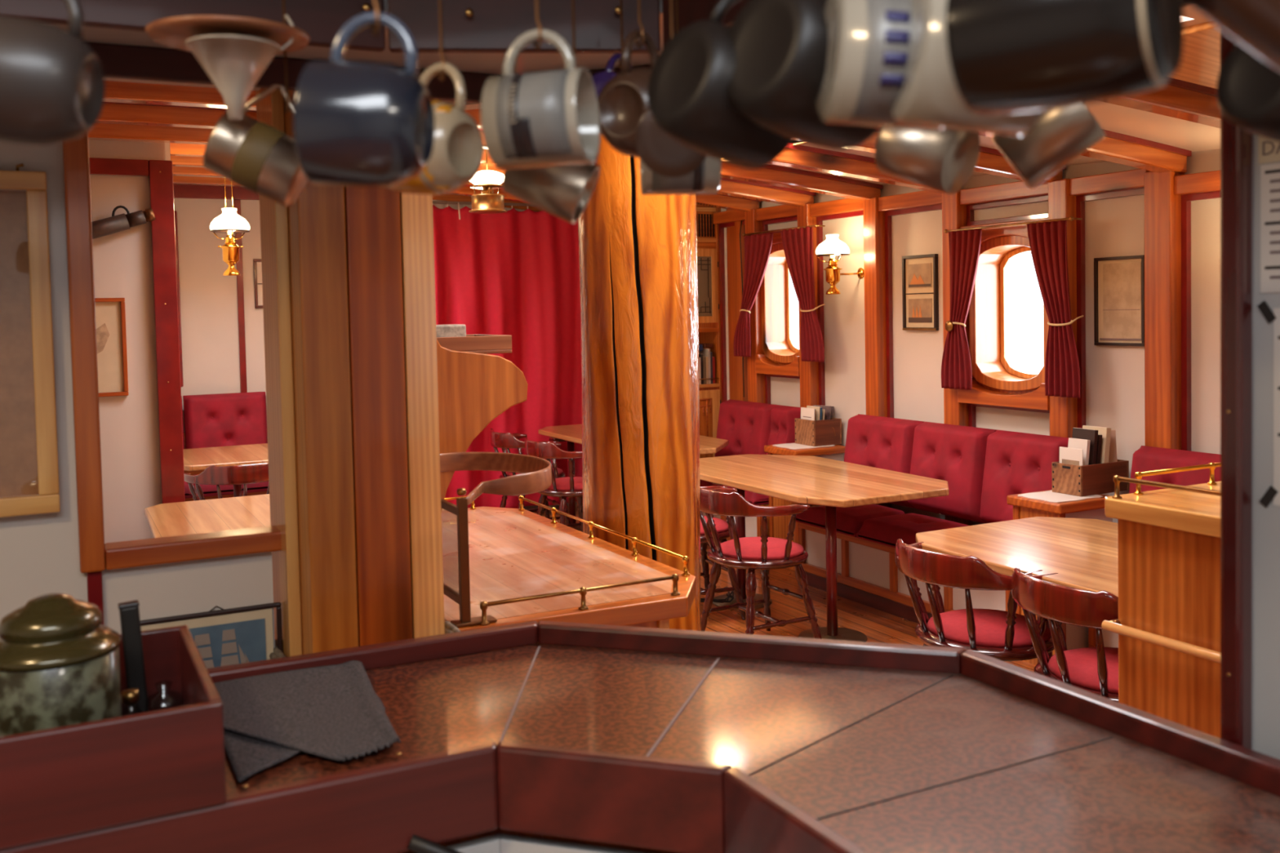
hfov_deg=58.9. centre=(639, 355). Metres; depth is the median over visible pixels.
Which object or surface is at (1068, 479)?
crate
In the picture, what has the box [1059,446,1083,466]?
sheet
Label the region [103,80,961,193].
ceiling beam
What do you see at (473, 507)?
rail
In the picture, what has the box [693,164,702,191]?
print
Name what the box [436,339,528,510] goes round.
wooden partition
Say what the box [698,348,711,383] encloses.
book
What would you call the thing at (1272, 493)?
printed schedule
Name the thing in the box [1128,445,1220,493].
cushion
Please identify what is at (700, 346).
pouch
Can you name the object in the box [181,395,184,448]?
cushion
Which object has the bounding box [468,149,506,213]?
brass lantern
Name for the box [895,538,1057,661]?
chair
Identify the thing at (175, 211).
trim
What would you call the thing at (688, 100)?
mug
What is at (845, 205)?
trim
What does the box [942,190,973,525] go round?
trim
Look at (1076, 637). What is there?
base cabinet
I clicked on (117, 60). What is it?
ceiling beam
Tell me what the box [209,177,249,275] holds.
oil lamp
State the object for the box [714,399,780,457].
cushion
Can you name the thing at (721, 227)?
trim
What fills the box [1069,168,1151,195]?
trim
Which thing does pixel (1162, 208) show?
wooden post
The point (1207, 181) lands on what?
trim
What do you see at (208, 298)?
wall
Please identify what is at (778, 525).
base cabinet
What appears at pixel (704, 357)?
book
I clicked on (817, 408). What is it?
booklet
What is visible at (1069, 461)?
card
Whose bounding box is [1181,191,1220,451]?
trim
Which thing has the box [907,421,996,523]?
cushion
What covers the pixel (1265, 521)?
wall
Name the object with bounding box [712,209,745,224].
trim
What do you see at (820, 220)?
trim
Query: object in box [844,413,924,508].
cushion
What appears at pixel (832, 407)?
booklet
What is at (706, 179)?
mug
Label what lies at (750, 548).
cushion
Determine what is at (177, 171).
ceiling beam
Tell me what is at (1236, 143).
trim
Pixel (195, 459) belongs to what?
dining table
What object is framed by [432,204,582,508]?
curtain
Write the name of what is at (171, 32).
wooden dish
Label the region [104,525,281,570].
trim
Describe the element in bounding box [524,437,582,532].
chair
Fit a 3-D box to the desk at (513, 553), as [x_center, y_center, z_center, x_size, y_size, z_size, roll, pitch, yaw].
[-0.440,1.067,3.435,0.730,0.952,1.560,-2,3,-27]
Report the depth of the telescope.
5.64 m
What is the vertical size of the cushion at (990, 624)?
0.048 m
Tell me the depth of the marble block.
3.59 m
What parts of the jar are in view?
lid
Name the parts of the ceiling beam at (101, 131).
moulding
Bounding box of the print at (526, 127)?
[515,116,537,158]
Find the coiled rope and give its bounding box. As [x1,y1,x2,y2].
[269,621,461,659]
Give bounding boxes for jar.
[0,593,121,737]
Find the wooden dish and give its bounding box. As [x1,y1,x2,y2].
[145,14,310,55]
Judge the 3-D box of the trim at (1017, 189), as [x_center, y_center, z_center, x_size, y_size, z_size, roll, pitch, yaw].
[1.942,-0.862,5.975,0.080,0.085,0.640,-2,3,-27]
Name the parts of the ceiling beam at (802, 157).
moulding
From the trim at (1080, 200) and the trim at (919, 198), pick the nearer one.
the trim at (1080, 200)
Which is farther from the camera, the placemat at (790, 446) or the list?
the placemat at (790, 446)
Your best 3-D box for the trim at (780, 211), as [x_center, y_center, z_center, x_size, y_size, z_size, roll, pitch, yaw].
[0.979,-0.989,7.816,0.080,0.085,0.520,-2,3,-27]
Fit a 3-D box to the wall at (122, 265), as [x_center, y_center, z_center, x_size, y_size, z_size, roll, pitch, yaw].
[-4.383,0.048,6.572,2.890,2.900,3.100,-2,3,-27]
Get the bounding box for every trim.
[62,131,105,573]
[86,571,104,625]
[88,157,185,503]
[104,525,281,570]
[173,175,542,212]
[173,183,222,186]
[173,184,259,199]
[174,210,183,386]
[234,199,247,392]
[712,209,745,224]
[718,220,745,402]
[721,139,805,161]
[744,208,765,403]
[756,204,797,221]
[762,216,797,233]
[764,373,799,404]
[793,127,1066,184]
[797,203,818,408]
[810,198,862,217]
[816,210,863,405]
[862,196,891,507]
[878,190,942,211]
[884,204,942,417]
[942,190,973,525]
[960,180,1048,204]
[966,195,1048,226]
[968,403,1049,426]
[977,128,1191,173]
[1048,178,1077,438]
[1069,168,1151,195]
[1075,187,1144,428]
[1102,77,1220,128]
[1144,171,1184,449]
[1169,21,1220,88]
[1173,169,1220,195]
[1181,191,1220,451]
[1220,29,1253,750]
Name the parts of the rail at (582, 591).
rail post, rail, rail post, rail post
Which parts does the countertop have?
fiddle rail, panel, panel, panel, panel, fiddle rail, fiddle rail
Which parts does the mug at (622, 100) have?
handle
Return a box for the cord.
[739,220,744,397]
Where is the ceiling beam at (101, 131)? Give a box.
[88,123,816,206]
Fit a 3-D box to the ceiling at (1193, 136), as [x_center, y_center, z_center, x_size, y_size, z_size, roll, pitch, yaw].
[-1.392,-1.020,5.139,7.150,0.608,8.750,-2,3,-27]
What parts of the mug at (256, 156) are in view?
handle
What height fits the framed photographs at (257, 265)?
0.390 m
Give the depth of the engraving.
6.64 m
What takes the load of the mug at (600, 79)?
hanging from the mug rack
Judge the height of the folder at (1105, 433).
0.292 m
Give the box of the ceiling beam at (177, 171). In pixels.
[172,166,526,202]
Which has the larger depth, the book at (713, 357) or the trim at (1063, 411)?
the book at (713, 357)
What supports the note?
attached to the wall at (1265, 521)
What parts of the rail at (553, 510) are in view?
rail post, rail post, rail post, rail post, rail post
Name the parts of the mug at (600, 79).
handle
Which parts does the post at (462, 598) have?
foot plate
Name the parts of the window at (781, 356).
sill, moulding, sash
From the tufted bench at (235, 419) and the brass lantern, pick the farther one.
the tufted bench at (235, 419)
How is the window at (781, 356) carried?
in the wall at (1114, 227)
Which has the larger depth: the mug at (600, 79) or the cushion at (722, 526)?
the cushion at (722, 526)
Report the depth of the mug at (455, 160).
1.10 m
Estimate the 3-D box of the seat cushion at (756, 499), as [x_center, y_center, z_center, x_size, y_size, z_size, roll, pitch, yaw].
[0.802,0.912,7.593,0.320,0.114,0.322,-2,3,-27]
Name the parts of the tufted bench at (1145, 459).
white panel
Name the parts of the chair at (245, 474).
crest rail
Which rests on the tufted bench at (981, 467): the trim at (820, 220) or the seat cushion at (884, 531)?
the seat cushion at (884, 531)
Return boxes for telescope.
[91,205,155,239]
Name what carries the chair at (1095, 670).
on the floor
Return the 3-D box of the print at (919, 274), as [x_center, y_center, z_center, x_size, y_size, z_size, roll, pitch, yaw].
[1.641,-0.467,6.647,0.003,0.140,0.200,-2,3,-27]
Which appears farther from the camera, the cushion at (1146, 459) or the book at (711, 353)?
the book at (711, 353)
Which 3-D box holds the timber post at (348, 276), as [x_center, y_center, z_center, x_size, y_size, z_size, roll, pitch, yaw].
[-0.579,0.331,2.348,0.315,2.515,0.280,-2,3,-27]
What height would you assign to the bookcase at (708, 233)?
2.440 m
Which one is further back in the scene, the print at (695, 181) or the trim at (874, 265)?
the trim at (874, 265)
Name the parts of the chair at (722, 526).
leg, crest rail, seat, leg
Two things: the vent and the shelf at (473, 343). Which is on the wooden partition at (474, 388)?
the shelf at (473, 343)
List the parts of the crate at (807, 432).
panel, panel, panel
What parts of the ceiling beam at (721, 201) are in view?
moulding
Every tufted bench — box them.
[181,391,269,501]
[699,399,800,546]
[795,413,1069,623]
[1088,445,1220,648]
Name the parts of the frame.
brown panel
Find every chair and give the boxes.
[184,462,269,500]
[489,428,572,528]
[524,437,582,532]
[699,485,745,620]
[699,487,822,639]
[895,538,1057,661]
[1011,568,1118,702]
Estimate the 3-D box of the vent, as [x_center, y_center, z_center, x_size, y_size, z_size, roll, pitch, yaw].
[0.443,-0.948,8.534,0.290,0.330,0.032,-2,3,-27]
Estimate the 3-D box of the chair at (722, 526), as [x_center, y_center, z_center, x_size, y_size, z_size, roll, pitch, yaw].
[0.243,1.011,6.162,0.539,0.820,0.653,-2,2,-22]
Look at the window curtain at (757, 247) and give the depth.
7.97 m
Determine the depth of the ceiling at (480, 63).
1.96 m
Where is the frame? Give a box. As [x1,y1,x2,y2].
[0,163,60,517]
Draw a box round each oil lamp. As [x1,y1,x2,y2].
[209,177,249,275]
[815,234,863,294]
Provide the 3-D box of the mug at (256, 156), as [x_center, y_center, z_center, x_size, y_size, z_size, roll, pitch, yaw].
[-0.429,-0.237,1.279,0.121,0.138,0.075,-1,2,-7]
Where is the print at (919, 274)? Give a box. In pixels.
[907,262,931,288]
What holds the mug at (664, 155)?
hanging from the mug rack
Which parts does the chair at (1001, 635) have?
crest rail, seat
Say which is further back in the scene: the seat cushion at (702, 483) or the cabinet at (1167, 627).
the seat cushion at (702, 483)
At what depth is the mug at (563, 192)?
1.19 m
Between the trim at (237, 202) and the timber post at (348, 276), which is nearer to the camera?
the timber post at (348, 276)
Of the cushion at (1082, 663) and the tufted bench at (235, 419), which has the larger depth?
the tufted bench at (235, 419)
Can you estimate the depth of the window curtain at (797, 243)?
7.38 m
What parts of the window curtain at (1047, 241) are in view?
tieback cord, cord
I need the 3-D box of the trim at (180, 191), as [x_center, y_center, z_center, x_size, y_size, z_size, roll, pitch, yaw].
[-3.028,-1.293,8.966,1.800,0.130,0.040,-2,3,-27]
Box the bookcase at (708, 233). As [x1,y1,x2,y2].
[696,206,747,457]
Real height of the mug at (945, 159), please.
0.130 m
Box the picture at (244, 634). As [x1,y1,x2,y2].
[140,602,282,668]
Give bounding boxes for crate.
[795,417,841,446]
[1051,459,1128,496]
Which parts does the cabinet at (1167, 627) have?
rail post, rail post, grab rail, brass gallery rail, brass gallery rail, rail, rail post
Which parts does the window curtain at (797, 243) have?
tieback cord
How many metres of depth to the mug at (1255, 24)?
0.61 m
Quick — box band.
[440,452,551,504]
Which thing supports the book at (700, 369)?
on the bookcase at (708, 233)
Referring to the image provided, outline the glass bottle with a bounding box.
[121,688,139,704]
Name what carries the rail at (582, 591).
on the desk at (513, 553)
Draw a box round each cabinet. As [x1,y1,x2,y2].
[764,442,845,570]
[1006,489,1112,665]
[1101,462,1220,738]
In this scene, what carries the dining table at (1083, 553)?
on the floor
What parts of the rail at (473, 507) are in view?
rail, rail post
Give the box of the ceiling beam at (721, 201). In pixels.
[169,142,760,211]
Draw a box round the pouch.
[698,344,702,351]
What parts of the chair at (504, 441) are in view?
leg, leg, crest rail, seat, leg, leg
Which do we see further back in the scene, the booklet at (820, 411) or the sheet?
the booklet at (820, 411)
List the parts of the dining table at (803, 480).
cable coil, plate, plate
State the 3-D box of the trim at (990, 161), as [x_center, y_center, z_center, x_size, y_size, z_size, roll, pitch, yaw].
[-0.932,-0.900,4.136,6.830,0.342,0.132,-2,3,-27]
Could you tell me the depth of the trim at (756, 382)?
8.07 m
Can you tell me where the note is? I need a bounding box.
[1258,135,1279,164]
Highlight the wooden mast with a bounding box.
[577,133,701,631]
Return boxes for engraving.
[902,253,938,330]
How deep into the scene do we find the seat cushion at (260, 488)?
8.33 m
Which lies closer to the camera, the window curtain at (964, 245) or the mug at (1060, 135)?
the mug at (1060, 135)
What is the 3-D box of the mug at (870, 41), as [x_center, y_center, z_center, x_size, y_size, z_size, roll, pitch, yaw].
[0.174,-0.227,0.799,0.092,0.136,0.097,-1,2,-1]
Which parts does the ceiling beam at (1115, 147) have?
moulding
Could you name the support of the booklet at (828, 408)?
in the crate at (807, 432)
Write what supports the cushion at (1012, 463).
on the tufted bench at (981, 467)
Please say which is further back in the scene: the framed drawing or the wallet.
the wallet
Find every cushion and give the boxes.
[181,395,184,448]
[182,391,267,448]
[184,481,192,498]
[192,474,269,497]
[506,466,563,475]
[547,476,582,490]
[699,479,731,488]
[700,515,728,534]
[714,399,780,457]
[720,537,804,559]
[731,487,768,505]
[766,404,800,454]
[795,504,904,537]
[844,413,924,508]
[856,513,968,547]
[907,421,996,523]
[927,608,1051,647]
[979,429,1069,523]
[1047,647,1118,693]
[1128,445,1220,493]
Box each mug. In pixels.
[0,0,104,145]
[203,83,307,206]
[293,10,435,187]
[386,62,484,195]
[480,28,600,170]
[502,160,599,223]
[591,53,632,133]
[597,29,658,157]
[635,106,706,177]
[640,155,721,195]
[647,0,792,168]
[725,0,879,150]
[816,0,943,129]
[875,127,979,194]
[888,0,1044,136]
[946,0,1183,114]
[991,104,1105,188]
[1185,0,1279,71]
[1216,43,1279,141]
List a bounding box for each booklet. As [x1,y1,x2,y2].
[800,407,814,420]
[806,405,820,420]
[813,405,831,419]
[819,407,822,420]
[821,408,825,420]
[831,406,834,417]
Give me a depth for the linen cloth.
1.72 m
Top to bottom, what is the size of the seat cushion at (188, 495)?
0.117 m
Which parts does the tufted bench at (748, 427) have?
white panel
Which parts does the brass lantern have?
hanging rod, lamp shade, burner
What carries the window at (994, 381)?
in the wall at (1114, 227)
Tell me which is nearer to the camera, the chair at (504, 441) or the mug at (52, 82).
the mug at (52, 82)
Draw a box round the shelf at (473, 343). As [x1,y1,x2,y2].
[436,333,511,354]
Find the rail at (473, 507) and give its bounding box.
[444,496,475,509]
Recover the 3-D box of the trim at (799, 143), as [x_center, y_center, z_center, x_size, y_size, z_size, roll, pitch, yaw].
[0.417,-1.328,5.595,0.820,0.553,1.260,-2,3,-27]
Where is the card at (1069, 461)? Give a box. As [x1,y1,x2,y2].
[1062,458,1079,465]
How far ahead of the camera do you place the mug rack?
1.63 m
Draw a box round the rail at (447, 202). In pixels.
[432,200,534,219]
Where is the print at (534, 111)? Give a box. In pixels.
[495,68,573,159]
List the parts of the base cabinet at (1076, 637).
panel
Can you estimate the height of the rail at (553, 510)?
0.054 m
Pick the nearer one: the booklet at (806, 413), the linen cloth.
the linen cloth
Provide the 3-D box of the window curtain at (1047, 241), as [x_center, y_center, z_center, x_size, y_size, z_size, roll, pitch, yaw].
[2.054,-0.228,5.593,0.102,0.860,0.327,-2,3,-27]
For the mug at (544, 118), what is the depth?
0.99 m
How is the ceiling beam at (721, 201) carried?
attached to the ceiling at (1193, 136)
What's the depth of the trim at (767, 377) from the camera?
8.08 m
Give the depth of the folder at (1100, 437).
5.26 m
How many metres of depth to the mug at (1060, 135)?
1.15 m
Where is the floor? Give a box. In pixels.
[526,504,1035,672]
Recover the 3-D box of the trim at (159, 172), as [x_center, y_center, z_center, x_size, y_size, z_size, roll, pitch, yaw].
[-2.721,0.260,5.672,0.790,2.480,0.063,-2,3,-27]
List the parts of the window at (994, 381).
sill, moulding, sash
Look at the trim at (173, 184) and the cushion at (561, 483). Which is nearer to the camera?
the cushion at (561, 483)
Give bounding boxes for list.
[1260,162,1279,293]
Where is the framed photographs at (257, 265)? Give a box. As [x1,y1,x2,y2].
[253,258,262,308]
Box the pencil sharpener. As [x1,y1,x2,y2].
[117,600,149,715]
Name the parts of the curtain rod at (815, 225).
rod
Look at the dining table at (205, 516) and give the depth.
5.29 m
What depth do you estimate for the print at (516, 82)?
0.98 m
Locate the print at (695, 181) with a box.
[651,159,705,191]
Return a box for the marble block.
[435,324,466,337]
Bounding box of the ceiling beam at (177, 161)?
[170,155,712,207]
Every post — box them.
[255,88,444,657]
[440,497,497,627]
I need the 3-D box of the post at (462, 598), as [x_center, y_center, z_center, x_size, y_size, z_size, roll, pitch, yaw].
[-0.461,0.471,2.766,0.100,0.295,0.355,-2,3,-27]
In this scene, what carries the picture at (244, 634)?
attached to the wall at (39, 553)
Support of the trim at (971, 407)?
attached to the wall at (1114, 227)
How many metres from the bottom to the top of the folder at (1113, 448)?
0.270 m
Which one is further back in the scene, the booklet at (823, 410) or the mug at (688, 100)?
the booklet at (823, 410)
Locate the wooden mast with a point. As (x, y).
(637, 252)
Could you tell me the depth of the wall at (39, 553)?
2.13 m
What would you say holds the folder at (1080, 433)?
in the crate at (1068, 479)
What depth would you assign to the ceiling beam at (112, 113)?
6.42 m
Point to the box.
(169, 758)
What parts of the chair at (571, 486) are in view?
leg, crest rail, seat, leg, leg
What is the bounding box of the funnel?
[184,13,293,119]
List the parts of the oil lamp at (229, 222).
lamp shade, burner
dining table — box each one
[144,493,444,537]
[182,443,268,497]
[538,424,728,531]
[699,453,948,641]
[915,516,1118,662]
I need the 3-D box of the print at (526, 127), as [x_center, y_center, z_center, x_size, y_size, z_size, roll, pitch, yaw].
[-0.099,-0.190,0.989,0.012,0.032,0.021,-2,1,12]
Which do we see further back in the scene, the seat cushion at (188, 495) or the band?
the seat cushion at (188, 495)
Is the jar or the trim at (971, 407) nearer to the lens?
the jar
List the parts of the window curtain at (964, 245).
tieback cord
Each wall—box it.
[0,0,662,648]
[88,139,170,543]
[173,198,577,510]
[720,148,1220,525]
[1252,133,1279,759]
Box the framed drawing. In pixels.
[94,297,128,396]
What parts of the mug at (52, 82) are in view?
handle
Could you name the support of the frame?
attached to the wall at (39, 553)
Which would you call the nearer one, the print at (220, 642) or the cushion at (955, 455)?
the print at (220, 642)
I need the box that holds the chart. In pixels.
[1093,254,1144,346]
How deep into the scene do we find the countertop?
1.54 m
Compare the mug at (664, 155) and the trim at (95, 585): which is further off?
the trim at (95, 585)
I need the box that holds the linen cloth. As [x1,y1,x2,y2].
[213,660,400,782]
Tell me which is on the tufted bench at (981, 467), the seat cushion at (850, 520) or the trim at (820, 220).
the seat cushion at (850, 520)
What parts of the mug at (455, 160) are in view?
handle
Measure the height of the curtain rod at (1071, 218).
0.024 m
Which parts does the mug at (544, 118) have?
handle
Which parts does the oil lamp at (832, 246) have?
lamp shade, burner, arm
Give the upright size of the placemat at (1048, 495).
0.003 m
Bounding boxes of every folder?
[1067,437,1090,465]
[1071,427,1098,465]
[1082,425,1111,463]
[1095,434,1102,464]
[1108,430,1117,462]
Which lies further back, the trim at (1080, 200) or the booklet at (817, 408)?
the booklet at (817, 408)
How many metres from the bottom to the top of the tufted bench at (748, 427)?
0.998 m
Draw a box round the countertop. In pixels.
[0,620,1279,852]
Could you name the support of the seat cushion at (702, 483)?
on the tufted bench at (748, 427)
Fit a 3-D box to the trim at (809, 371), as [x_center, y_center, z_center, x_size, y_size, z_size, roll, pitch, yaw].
[1.142,0.170,7.574,0.100,2.344,0.120,-2,3,-27]
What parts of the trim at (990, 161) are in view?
moulding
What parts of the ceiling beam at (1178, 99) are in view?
moulding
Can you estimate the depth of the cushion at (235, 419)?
8.69 m
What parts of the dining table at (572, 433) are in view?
plate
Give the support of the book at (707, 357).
on the bookcase at (708, 233)
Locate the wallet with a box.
[698,343,712,347]
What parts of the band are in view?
knob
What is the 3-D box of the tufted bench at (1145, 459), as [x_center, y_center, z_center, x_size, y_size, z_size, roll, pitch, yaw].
[2.699,0.948,4.178,0.470,0.998,2.260,-2,3,-27]
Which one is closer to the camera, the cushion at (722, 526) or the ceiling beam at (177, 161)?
the cushion at (722, 526)
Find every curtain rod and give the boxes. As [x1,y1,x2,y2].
[742,223,825,236]
[943,216,1082,233]
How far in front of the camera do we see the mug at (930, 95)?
0.73 m
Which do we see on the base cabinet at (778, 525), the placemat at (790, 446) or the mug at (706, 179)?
the placemat at (790, 446)
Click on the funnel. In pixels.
(234, 64)
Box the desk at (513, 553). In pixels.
[441,506,696,631]
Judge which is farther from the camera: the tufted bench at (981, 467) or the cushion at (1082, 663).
the tufted bench at (981, 467)
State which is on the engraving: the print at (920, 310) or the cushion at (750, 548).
the print at (920, 310)
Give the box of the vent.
[696,207,716,248]
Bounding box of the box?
[0,625,226,849]
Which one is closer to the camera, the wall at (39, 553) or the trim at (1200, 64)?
the wall at (39, 553)
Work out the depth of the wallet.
8.63 m
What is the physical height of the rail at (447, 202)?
0.147 m
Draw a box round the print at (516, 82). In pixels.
[508,73,524,159]
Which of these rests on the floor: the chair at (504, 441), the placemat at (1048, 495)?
the chair at (504, 441)
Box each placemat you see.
[772,443,834,449]
[1017,489,1102,502]
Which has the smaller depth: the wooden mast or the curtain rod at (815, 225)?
the wooden mast
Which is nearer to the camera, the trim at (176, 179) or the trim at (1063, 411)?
the trim at (1063, 411)
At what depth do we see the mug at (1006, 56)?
0.63 m
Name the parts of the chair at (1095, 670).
crest rail, seat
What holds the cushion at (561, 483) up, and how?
on the chair at (571, 486)
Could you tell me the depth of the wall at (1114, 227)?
5.91 m
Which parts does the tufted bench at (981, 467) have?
rail, rail, white panel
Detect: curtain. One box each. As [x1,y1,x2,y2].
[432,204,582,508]
[733,232,773,356]
[780,226,824,362]
[941,228,981,390]
[1026,220,1083,398]
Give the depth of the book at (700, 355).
8.59 m
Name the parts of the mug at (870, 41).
grey print panel, grey print panel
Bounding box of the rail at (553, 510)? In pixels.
[518,495,690,576]
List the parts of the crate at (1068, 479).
panel, panel, panel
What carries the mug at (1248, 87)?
hanging from the mug rack
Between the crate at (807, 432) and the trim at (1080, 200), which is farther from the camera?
the crate at (807, 432)
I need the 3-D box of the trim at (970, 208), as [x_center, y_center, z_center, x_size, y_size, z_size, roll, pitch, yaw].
[1.967,-0.761,5.991,0.032,0.118,0.640,-2,3,-27]
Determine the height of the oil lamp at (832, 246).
0.369 m
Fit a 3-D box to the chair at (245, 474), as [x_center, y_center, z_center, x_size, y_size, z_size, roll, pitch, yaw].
[-2.414,1.038,6.885,0.653,0.820,0.539,-2,3,-25]
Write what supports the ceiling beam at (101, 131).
attached to the ceiling at (1193, 136)
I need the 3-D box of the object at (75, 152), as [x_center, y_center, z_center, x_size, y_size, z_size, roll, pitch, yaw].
[-1.055,-0.048,2.145,0.043,0.912,0.080,-2,3,-27]
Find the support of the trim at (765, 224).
attached to the wall at (1114, 227)
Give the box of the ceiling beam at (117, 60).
[85,0,1190,102]
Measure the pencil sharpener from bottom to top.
0.195 m
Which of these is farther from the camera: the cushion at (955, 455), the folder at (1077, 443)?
the cushion at (955, 455)
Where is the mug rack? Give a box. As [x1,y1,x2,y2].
[0,0,749,113]
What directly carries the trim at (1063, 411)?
attached to the wall at (1114, 227)
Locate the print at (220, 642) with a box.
[188,618,266,667]
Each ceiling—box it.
[48,0,663,75]
[770,4,1220,193]
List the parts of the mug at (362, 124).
handle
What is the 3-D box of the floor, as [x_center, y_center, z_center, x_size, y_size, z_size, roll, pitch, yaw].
[-0.619,1.535,4.348,7.600,0.050,11.800,-2,3,-27]
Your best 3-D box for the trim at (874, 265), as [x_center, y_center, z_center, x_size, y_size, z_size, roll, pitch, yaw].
[1.461,0.200,6.962,0.100,2.320,0.120,-2,3,-27]
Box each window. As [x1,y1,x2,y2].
[755,232,799,376]
[957,217,1049,410]
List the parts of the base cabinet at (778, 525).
panel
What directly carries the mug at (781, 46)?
hanging from the mug rack
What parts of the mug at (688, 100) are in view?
handle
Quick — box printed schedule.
[1257,300,1279,507]
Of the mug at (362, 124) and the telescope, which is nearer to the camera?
the mug at (362, 124)
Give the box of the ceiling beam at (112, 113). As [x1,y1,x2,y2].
[95,102,883,200]
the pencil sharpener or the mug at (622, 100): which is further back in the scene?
the pencil sharpener
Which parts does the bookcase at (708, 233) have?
pane, door panel, glass door, shelf, shelf, book rail, door, angled panel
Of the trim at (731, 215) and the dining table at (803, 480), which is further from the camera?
the trim at (731, 215)
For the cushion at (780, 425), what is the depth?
7.60 m
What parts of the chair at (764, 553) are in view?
leg, leg, crest rail, seat, leg, leg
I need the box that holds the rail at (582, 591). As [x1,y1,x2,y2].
[479,573,679,625]
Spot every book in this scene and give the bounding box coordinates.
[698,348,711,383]
[698,353,703,384]
[698,357,701,384]
[702,356,706,384]
[706,356,708,383]
[710,351,712,383]
[712,356,715,383]
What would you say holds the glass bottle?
in the box
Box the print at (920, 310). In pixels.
[908,298,932,322]
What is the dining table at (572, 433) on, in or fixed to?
on the floor
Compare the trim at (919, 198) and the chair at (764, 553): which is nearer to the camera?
the chair at (764, 553)

